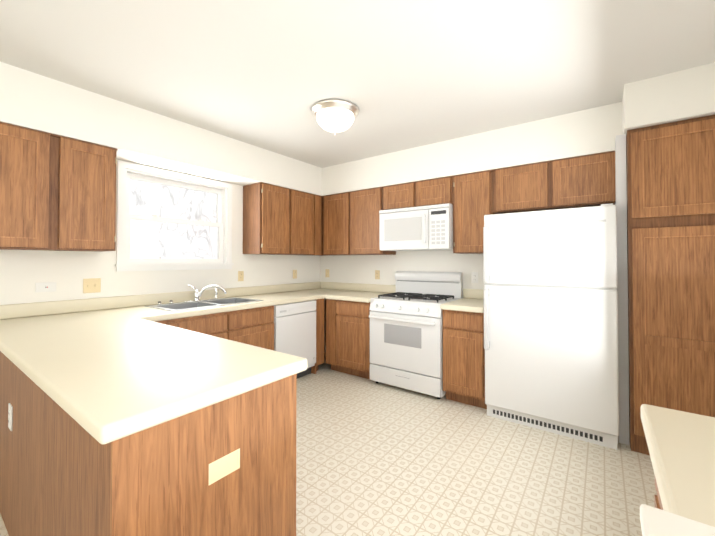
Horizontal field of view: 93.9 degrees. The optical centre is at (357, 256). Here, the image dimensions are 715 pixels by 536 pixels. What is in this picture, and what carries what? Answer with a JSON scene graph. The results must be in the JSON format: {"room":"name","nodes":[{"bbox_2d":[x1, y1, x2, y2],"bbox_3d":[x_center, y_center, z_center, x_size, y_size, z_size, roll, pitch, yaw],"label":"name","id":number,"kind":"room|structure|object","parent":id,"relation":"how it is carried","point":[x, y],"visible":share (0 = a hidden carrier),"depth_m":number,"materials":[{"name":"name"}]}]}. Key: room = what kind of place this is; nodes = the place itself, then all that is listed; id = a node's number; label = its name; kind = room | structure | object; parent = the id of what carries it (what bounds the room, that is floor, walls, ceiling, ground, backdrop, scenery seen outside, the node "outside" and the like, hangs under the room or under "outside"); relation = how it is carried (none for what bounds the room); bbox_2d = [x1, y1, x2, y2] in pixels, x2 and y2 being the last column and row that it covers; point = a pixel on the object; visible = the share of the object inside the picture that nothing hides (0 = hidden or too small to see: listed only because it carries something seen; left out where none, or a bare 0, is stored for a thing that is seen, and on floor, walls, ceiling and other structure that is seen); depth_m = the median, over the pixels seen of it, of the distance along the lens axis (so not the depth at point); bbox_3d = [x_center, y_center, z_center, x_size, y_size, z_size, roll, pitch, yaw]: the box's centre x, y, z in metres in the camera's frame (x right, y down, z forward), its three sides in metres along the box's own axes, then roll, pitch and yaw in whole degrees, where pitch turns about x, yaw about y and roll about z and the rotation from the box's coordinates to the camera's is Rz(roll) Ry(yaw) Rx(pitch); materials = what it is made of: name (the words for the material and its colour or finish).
{"room":"kitchen","nodes":[
{"label":"kitchen","id":0,"kind":"room"},
{"bbox_2d":[0,160,319,304],"bbox_3d":[-2.448,0.078,2.388,0.150,2.540,6.540,-1,-1,36],"label":"wall","id":1,"kind":"structure","parent":0,"point":[22,272],"depth_m":2.87,"materials":[{"name":"paint"}]},
{"bbox_2d":[35,282,55,291],"bbox_3d":[-2.295,0.229,2.459,0.010,0.070,0.115,-1,-1,36],"label":"outlet","id":2,"kind":"object","parent":1,"relation":"attached to","point":[46,287],"visible":1,"depth_m":2.46,"materials":[{"name":"white plastic"}]},
{"bbox_2d":[0,122,117,251],"bbox_3d":[-2.187,-0.433,2.342,0.330,0.780,0.745,-1,-1,36],"label":"upper cabinet","id":3,"kind":"object","parent":1,"relation":"attached to","point":[57,192],"visible":1,"depth_m":2.27,"materials":[{"name":"brown wood"}]},
{"bbox_2d":[83,278,100,292],"bbox_3d":[-2.131,0.237,2.680,0.014,0.115,0.115,-1,-1,36],"label":"switch plate","id":4,"kind":"object","parent":1,"relation":"attached to","point":[91,285],"visible":1,"depth_m":2.68,"materials":[{"name":"beige plastic"}]},
{"bbox_2d":[115,160,233,270],"bbox_3d":[-1.766,-0.334,3.294,0.185,0.940,1.100,-1,-1,36],"label":"window","id":5,"kind":"structure","parent":1,"relation":"in","point":[128,171],"depth_m":3.19,"materials":[{"name":"white"}]},
{"bbox_2d":[238,271,243,280],"bbox_3d":[-1.322,0.228,3.786,0.009,0.115,0.070,-1,-1,36],"label":"electrical outlet","id":6,"kind":"object","parent":1,"relation":"attached to","point":[240,275],"visible":1,"depth_m":3.78,"materials":[{"name":"beige plastic"}]},
{"bbox_2d":[243,182,294,253],"bbox_3d":[-1.032,-0.411,3.917,0.328,0.780,0.496,-1,-1,36],"label":"upper cabinet","id":7,"kind":"object","parent":1,"relation":"attached to","point":[278,220],"depth_m":3.76,"materials":[{"name":"brown wood"}]},
{"bbox_2d":[293,270,296,278],"bbox_3d":[-0.834,0.242,4.451,0.009,0.115,0.070,-1,-1,36],"label":"electrical outlet","id":8,"kind":"object","parent":1,"relation":"attached to","point":[294,274],"visible":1,"depth_m":4.44,"materials":[{"name":"beige plastic"}]},
{"bbox_2d":[279,190,314,254],"bbox_3d":[-0.830,-0.407,4.193,0.328,0.780,0.483,-1,-1,36],"label":"upper cabinet","id":9,"kind":"object","parent":1,"relation":"attached to","point":[304,201],"depth_m":4.16,"materials":[{"name":"brown wood"}]},
{"bbox_2d":[315,195,322,255],"bbox_3d":[-0.666,-0.404,4.416,0.328,0.780,0.206,-1,-1,36],"label":"upper cabinet","id":10,"kind":"object","parent":1,"relation":"attached to","point":[318,199],"depth_m":4.37,"materials":[{"name":"brown wood"}]},
{"bbox_2d":[0,62,321,195],"bbox_3d":[-1.632,-0.999,3.106,0.335,0.367,4.140,-1,-1,36],"label":"soffit","id":11,"kind":"structure","parent":0,"point":[129,132],"depth_m":2.70,"materials":[{"name":"paint"}]},
{"bbox_2d":[189,170,206,174],"bbox_3d":[-1.541,-0.805,3.223,0.160,0.016,0.160,-1,-1,36],"label":"recessed light","id":12,"kind":"object","parent":11,"relation":"attached to","point":[198,172],"visible":1,"depth_m":3.19,"materials":[{"name":"white"}]},
{"bbox_2d":[0,352,656,535],"bbox_3d":[-0.783,1.381,1.148,4.280,0.100,6.540,-1,-1,36],"label":"floor","id":13,"kind":"structure","parent":0,"point":[373,458],"depth_m":2.07,"materials":[{"name":"tile"}]},
{"bbox_2d":[0,351,19,535],"bbox_3d":[-1.507,0.909,1.882,0.594,0.864,0.642,-1,-1,36],"label":"base cabinet","id":14,"kind":"object","parent":13,"relation":"on","point":[9,372],"depth_m":1.62,"materials":[{"name":"brown wood"}]},
{"bbox_2d":[8,403,12,430],"bbox_3d":[-1.656,0.767,1.590,0.070,0.115,0.009,-1,-1,36],"label":"outlet","id":15,"kind":"object","parent":14,"relation":"attached to","point":[10,416],"visible":1,"depth_m":1.57,"materials":[{"name":"white plastic"}]},
{"bbox_2d":[0,314,306,443],"bbox_3d":[-1.080,0.447,1.587,1.673,0.049,0.716,-1,-1,36],"label":"countertop","id":16,"kind":"structure","parent":14,"relation":"on","point":[104,370],"depth_m":1.25,"materials":[{"name":"laminate"}]},
{"bbox_2d":[16,370,51,535],"bbox_3d":[-1.101,0.905,1.584,0.661,0.864,0.642,-1,-1,36],"label":"base cabinet","id":17,"kind":"object","parent":13,"relation":"on","point":[34,441],"depth_m":1.32,"materials":[{"name":"brown wood"}]},
{"bbox_2d":[52,374,296,535],"bbox_3d":[-0.678,0.900,1.274,0.636,0.864,0.642,-1,-1,36],"label":"base cabinet","id":18,"kind":"object","parent":13,"relation":"on","point":[63,472],"depth_m":1.03,"materials":[{"name":"brown wood"}]},
{"bbox_2d":[209,448,239,484],"bbox_3d":[-0.432,0.680,1.082,0.009,0.070,0.115,-1,-1,36],"label":"outlet","id":19,"kind":"object","parent":18,"relation":"attached to","point":[218,470],"visible":1,"depth_m":1.08,"materials":[{"name":"beige plastic"}]},
{"bbox_2d":[156,305,273,350],"bbox_3d":[-1.466,0.925,3.044,0.636,0.864,1.274,-1,-1,36],"label":"base cabinet","id":20,"kind":"object","parent":13,"relation":"on","point":[253,326],"visible":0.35,"depth_m":3.01,"materials":[{"name":"brown wood"}]},
{"bbox_2d":[0,282,327,329],"bbox_3d":[-1.254,0.422,3.322,0.660,0.149,3.308,-1,-1,36],"label":"countertop","id":21,"kind":"structure","parent":20,"relation":"on","point":[21,316],"depth_m":2.74,"materials":[{"name":"laminate"}]},
{"bbox_2d":[157,284,226,304],"bbox_3d":[-1.536,0.352,3.141,0.226,0.170,0.574,-1,-1,36],"label":"faucet","id":22,"kind":"object","parent":21,"relation":"on","point":[197,294],"visible":1,"depth_m":3.24,"materials":[{"name":"silver metal"}]},
{"bbox_2d":[145,297,263,311],"bbox_3d":[-1.400,0.530,3.126,0.500,0.185,0.880,-1,-1,36],"label":"sink","id":23,"kind":"object","parent":21,"relation":"in","point":[179,306],"visible":0.27,"depth_m":3.14,"materials":[{"name":"silver metal"}]},
{"bbox_2d":[274,300,315,378],"bbox_3d":[-0.888,0.938,3.786,0.608,0.860,0.598,-1,-1,36],"label":"dishwasher","id":24,"kind":"object","parent":13,"relation":"on","point":[294,329],"visible":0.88,"depth_m":3.62,"materials":[{"name":"white metal"}]},
{"bbox_2d":[311,299,370,378],"bbox_3d":[-0.244,0.941,4.158,1.288,0.864,0.754,-1,-1,36],"label":"base cabinet","id":25,"kind":"object","parent":13,"relation":"on","point":[347,337],"visible":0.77,"depth_m":3.61,"materials":[{"name":"brown wood"}]},
{"bbox_2d":[324,282,395,302],"bbox_3d":[0.048,0.431,4.007,0.630,0.149,0.664,-1,-1,36],"label":"countertop","id":26,"kind":"structure","parent":25,"relation":"on","point":[356,292],"depth_m":4.21,"materials":[{"name":"laminate"}]},
{"bbox_2d":[369,271,462,398],"bbox_3d":[0.617,0.769,3.564,0.802,1.190,0.690,-1,-1,36],"label":"gas range","id":27,"kind":"object","parent":13,"relation":"on","point":[406,334],"visible":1,"depth_m":3.36,"materials":[{"name":"white metal"}]},
{"bbox_2d":[442,309,486,408],"bbox_3d":[1.121,0.928,3.240,0.382,0.864,0.617,-1,-1,36],"label":"base cabinet","id":28,"kind":"object","parent":13,"relation":"on","point":[463,360],"visible":0.79,"depth_m":2.99,"materials":[{"name":"brown wood"}]},
{"bbox_2d":[440,289,483,312],"bbox_3d":[1.111,0.420,3.233,0.389,0.149,0.653,-1,-1,36],"label":"countertop","id":29,"kind":"structure","parent":28,"relation":"on","point":[472,300],"depth_m":3.13,"materials":[{"name":"laminate"}]},
{"bbox_2d":[483,203,618,449],"bbox_3d":[1.609,0.495,2.803,0.895,1.717,0.720,-1,-1,36],"label":"refrigerator","id":30,"kind":"object","parent":13,"relation":"on","point":[551,321],"visible":1,"depth_m":2.53,"materials":[{"name":"white metal"}]},
{"bbox_2d":[654,478,662,509],"bbox_3d":[0.493,0.883,0.008,0.555,0.864,1.862,-1,-1,36],"label":"base cabinet","id":31,"kind":"object","parent":13,"relation":"on","point":[657,502],"visible":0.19,"depth_m":0.86,"materials":[{"name":"brown wood"}]},
{"bbox_2d":[640,404,714,526],"bbox_3d":[0.479,0.375,0.015,0.583,0.149,1.885,-1,-1,36],"label":"countertop","id":32,"kind":"structure","parent":31,"relation":"on","point":[681,446],"depth_m":0.68,"materials":[{"name":"laminate"}]},
{"bbox_2d":[626,115,714,454],"bbox_3d":[2.271,0.233,2.406,0.515,2.230,0.620,-1,-1,36],"label":"pantry cabinet","id":33,"kind":"object","parent":13,"relation":"on","point":[670,173],"visible":0.77,"depth_m":2.19,"materials":[{"name":"brown wood"}]},
{"bbox_2d":[0,0,714,167],"bbox_3d":[-0.783,-1.259,1.185,4.280,0.100,6.540,-1,-1,36],"label":"ceiling","id":34,"kind":"structure","parent":0,"point":[399,74],"depth_m":2.02,"materials":[{"name":"paint"}]},
{"bbox_2d":[311,99,358,134],"bbox_3d":[-0.181,-1.083,2.713,0.390,0.207,0.390,-1,-1,36],"label":"ceiling light","id":35,"kind":"object","parent":34,"relation":"attached to","point":[335,116],"visible":1,"depth_m":2.60,"materials":[{"name":"white glass"}]},
{"bbox_2d":[320,250,484,352],"bbox_3d":[1.107,0.097,3.742,3.980,2.540,0.150,-1,-1,36],"label":"wall","id":36,"kind":"structure","parent":0,"point":[361,269],"depth_m":4.13,"materials":[{"name":"paint"}]},
{"bbox_2d":[325,269,328,276],"bbox_3d":[-0.432,0.246,4.770,0.070,0.115,0.009,-1,-1,36],"label":"electrical outlet","id":37,"kind":"object","parent":36,"relation":"attached to","point":[326,272],"visible":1,"depth_m":4.77,"materials":[{"name":"beige plastic"}]},
{"bbox_2d":[322,187,395,254],"bbox_3d":[0.004,-0.406,4.259,0.928,0.780,0.328,-1,-1,36],"label":"upper cabinet","id":38,"kind":"object","parent":36,"relation":"attached to","point":[351,223],"visible":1,"depth_m":4.10,"materials":[{"name":"brown wood"}]},
{"bbox_2d":[375,270,379,278],"bbox_3d":[0.253,0.239,4.267,0.070,0.115,0.009,-1,-1,36],"label":"electrical outlet","id":39,"kind":"object","parent":36,"relation":"attached to","point":[377,274],"visible":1,"depth_m":4.26,"materials":[{"name":"beige plastic"}]},
{"bbox_2d":[382,176,452,209],"bbox_3d":[0.714,-0.664,3.742,0.828,0.278,0.328,-1,-1,36],"label":"upper cabinet","id":40,"kind":"object","parent":36,"relation":"attached to","point":[435,191],"visible":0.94,"depth_m":3.58,"materials":[{"name":"brown wood"}]},
{"bbox_2d":[379,203,452,250],"bbox_3d":[0.682,-0.292,3.691,0.822,0.453,0.437,-1,-1,36],"label":"microwave","id":41,"kind":"object","parent":40,"relation":"attached to","point":[425,228],"visible":1,"depth_m":3.51,"materials":[{"name":"white"}]},
{"bbox_2d":[452,170,494,253],"bbox_3d":[1.205,-0.418,3.377,0.385,0.780,0.330,-1,-1,36],"label":"upper cabinet","id":42,"kind":"object","parent":36,"relation":"attached to","point":[472,199],"visible":0.85,"depth_m":3.25,"materials":[{"name":"brown wood"}]},
{"bbox_2d":[472,272,477,282],"bbox_3d":[1.245,0.229,3.540,0.070,0.115,0.009,-1,-1,36],"label":"electrical outlet","id":43,"kind":"object","parent":36,"relation":"attached to","point":[474,277],"visible":1,"depth_m":3.54,"materials":[{"name":"white plastic"}]},
{"bbox_2d":[492,151,615,213],"bbox_3d":[1.748,-0.614,2.981,0.955,0.400,0.330,-1,-1,36],"label":"upper cabinet","id":44,"kind":"object","parent":36,"relation":"attached to","point":[580,181],"visible":0.81,"depth_m":2.83,"materials":[{"name":"brown wood"}]},
{"bbox_2d":[322,102,622,195],"bbox_3d":[0.883,-0.991,3.621,3.110,0.367,0.335,-1,-1,36],"label":"soffit","id":45,"kind":"structure","parent":0,"point":[595,130],"depth_m":3.14,"materials":[{"name":"paint"}]},
{"bbox_2d":[615,134,628,444],"bbox_3d":[2.068,0.236,2.619,0.058,2.230,0.520,-1,-1,36],"label":"wall","id":46,"kind":"structure","parent":0,"point":[621,205],"depth_m":2.41,"materials":[{"name":"white paint"}]},
{"bbox_2d":[622,62,714,133],"bbox_3d":[2.260,-1.038,2.418,0.535,0.307,0.645,-1,-1,36],"label":"soffit","id":47,"kind":"structure","parent":0,"point":[685,94],"depth_m":2.18,"materials":[{"name":"paint"}]},
{"bbox_2d":[640,504,714,535],"bbox_3d":[0.282,0.383,-0.179,0.575,0.029,1.300,-1,-1,36],"label":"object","id":48,"kind":"structure","parent":0,"point":[654,521],"depth_m":0.47,"materials":[{"name":"white"}]},
{"label":"outside","id":49,"kind":"structure","parent":0,"visible":0},
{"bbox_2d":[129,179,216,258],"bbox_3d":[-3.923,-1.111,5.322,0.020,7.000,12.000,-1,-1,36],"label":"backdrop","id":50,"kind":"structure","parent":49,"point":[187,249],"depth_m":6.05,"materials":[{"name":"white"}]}
]}

